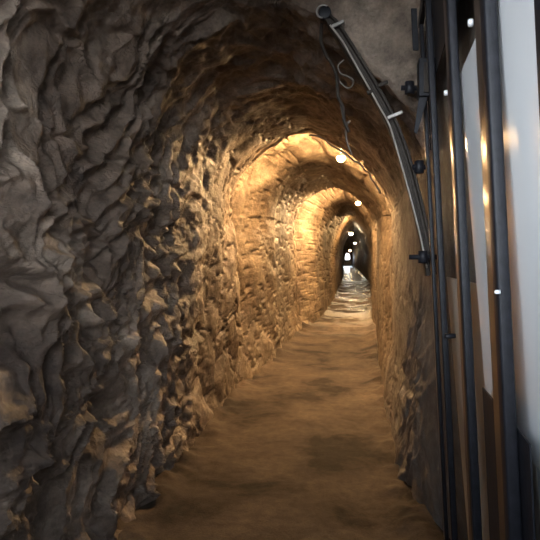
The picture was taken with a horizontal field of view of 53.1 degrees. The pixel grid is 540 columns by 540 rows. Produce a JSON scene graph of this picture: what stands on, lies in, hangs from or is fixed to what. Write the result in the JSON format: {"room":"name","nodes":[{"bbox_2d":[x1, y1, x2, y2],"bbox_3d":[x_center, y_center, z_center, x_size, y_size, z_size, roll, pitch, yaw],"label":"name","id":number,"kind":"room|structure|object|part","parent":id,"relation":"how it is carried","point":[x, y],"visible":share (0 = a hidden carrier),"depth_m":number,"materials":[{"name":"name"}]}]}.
{"room":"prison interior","nodes":[
{"label":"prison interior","id":0,"kind":"room"},
{"bbox_2d":[0,73,343,539],"bbox_3d":[2.520,-0.165,22.644,0.863,2.898,46.457,0,1,10],"label":"wall","id":1,"kind":"structure","parent":0,"point":[134,301],"depth_m":2.94,"materials":[{"name":"stone"}]},
{"bbox_2d":[0,0,433,256],"bbox_3d":[3.272,-1.524,22.505,2.384,1.997,46.475,0,1,10],"label":"ceiling","id":2,"kind":"structure","parent":0,"point":[227,97],"depth_m":3.50,"materials":[{"name":"stone"}]},
{"bbox_2d":[337,148,344,161],"bbox_3d":[0.910,-1.496,6.920,0.110,0.219,0.110,0,1,8],"label":"lamp","id":3,"kind":"object","parent":2,"relation":"attached to","point":[340,158],"visible":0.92,"depth_m":6.89,"materials":[{"name":"white"}]},
{"bbox_3d":[0.910,-1.418,6.921,0.108,0.062,0.108,0,1,8],"label":"glass globe","id":4,"kind":"part","parent":3,"relation":"part of","materials":[{"name":"white glass"}]},
{"bbox_2d":[309,134,380,193],"bbox_3d":[0.847,-1.203,6.115,0.816,0.698,0.024,0,1,8],"label":"cable","id":5,"kind":"object","parent":2,"relation":"attached to","point":[313,135],"visible":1,"depth_m":6.09,"materials":[{"name":"black rubber"}]},
{"bbox_2d":[316,4,436,275],"bbox_3d":[0.561,-0.688,2.861,0.634,1.437,0.089,0,1,8],"label":"rail","id":6,"kind":"object","parent":2,"relation":"attached to","point":[373,89],"visible":0.94,"depth_m":2.84,"materials":[{"name":"metal"}]},
{"bbox_2d":[319,22,349,132],"bbox_3d":[0.356,-1.059,2.965,0.172,0.612,0.018,0,1,8],"label":"loose cable","id":7,"kind":"object","parent":6,"relation":"hanging from","point":[329,60],"visible":0.98,"depth_m":2.96,"materials":[{"name":"black rubber"}]},
{"bbox_2d":[333,59,353,88],"bbox_3d":[0.406,-1.079,2.977,0.113,0.163,0.008,0,1,8],"label":"loose wire","id":8,"kind":"object","parent":7,"relation":"attached to","point":[343,59],"visible":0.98,"depth_m":2.97,"materials":[{"name":"grey metal"}]},
{"bbox_2d":[340,96,352,154],"bbox_3d":[0.425,-0.807,3.019,0.075,0.333,0.008,0,1,8],"label":"loose wire","id":9,"kind":"object","parent":7,"relation":"hanging from","point":[349,121],"visible":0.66,"depth_m":3.02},
{"bbox_2d":[117,264,450,539],"bbox_3d":[3.261,0.511,22.542,2.681,1.363,46.485,0,1,9],"label":"floor","id":10,"kind":"structure","parent":0,"point":[302,448],"depth_m":4.09,"materials":[{"name":"brown soil"}]},
{"bbox_2d":[344,260,350,264],"bbox_3d":[6.426,-0.572,44.788,0.520,0.562,0.900,0,1,8],"label":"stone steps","id":11,"kind":"structure","parent":10,"relation":"on","point":[346,262],"depth_m":44.64,"materials":[{"name":"stone"}]},
{"bbox_2d":[537,468,539,502],"bbox_3d":[0.519,0.910,0.719,0.090,0.987,0.855,0,1,11],"label":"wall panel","id":12,"kind":"object","parent":10,"relation":"on","point":[538,470],"visible":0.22,"depth_m":1.13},
{"bbox_2d":[343,237,352,264],"bbox_3d":[6.734,-1.773,45.332,3.400,3.600,0.300,0,1,8],"label":"wall","id":13,"kind":"structure","parent":0,"point":[348,245],"depth_m":45.21,"materials":[{"name":"stone"}]},
{"bbox_2d":[352,0,475,539],"bbox_3d":[4.011,-0.178,22.431,0.909,2.931,46.451,0,1,8],"label":"wall","id":14,"kind":"structure","parent":0,"point":[401,294],"depth_m":3.36,"materials":[{"name":"brown stone"}]},
{"bbox_2d":[401,0,539,539],"bbox_3d":[0.599,-0.054,1.711,0.219,2.774,2.087,0,1,9],"label":"iron gate","id":15,"kind":"object","parent":14,"relation":"attached to","point":[509,473],"visible":0.99,"depth_m":1.48,"materials":[{"name":"black metal"}]},
{"bbox_3d":[0.522,-1.153,1.618,0.024,0.045,1.911,0,1,11],"label":"rail","id":16,"kind":"part","parent":15,"relation":"part of","materials":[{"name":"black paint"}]},
{"bbox_3d":[0.514,-0.981,1.456,0.025,0.400,1.466,0,1,11],"label":"plate","id":17,"kind":"part","parent":15,"relation":"part of","materials":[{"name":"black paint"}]},
{"bbox_3d":[0.676,0.249,2.029,0.041,0.022,0.022,0,1,8],"label":"knob","id":18,"kind":"part","parent":15,"relation":"part of","materials":[{"name":"black paint"}]},
{"bbox_3d":[0.564,0.832,1.255,0.057,1.014,0.478,0,1,11],"label":"kick plate","id":19,"kind":"part","parent":15,"relation":"part of","materials":[{"name":"black paint"}]},
{"bbox_2d":[446,277,539,539],"bbox_3d":[0.729,0.714,1.804,0.120,1.347,1.332,0,1,11],"label":"board","id":20,"kind":"object","parent":14,"relation":"attached to","point":[451,282],"visible":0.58,"depth_m":1.89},
{"bbox_2d":[460,0,539,469],"bbox_3d":[0.484,-0.086,0.972,0.090,0.991,1.374,0,1,11],"label":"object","id":21,"kind":"object","parent":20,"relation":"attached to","point":[516,18],"visible":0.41,"depth_m":1.10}
]}

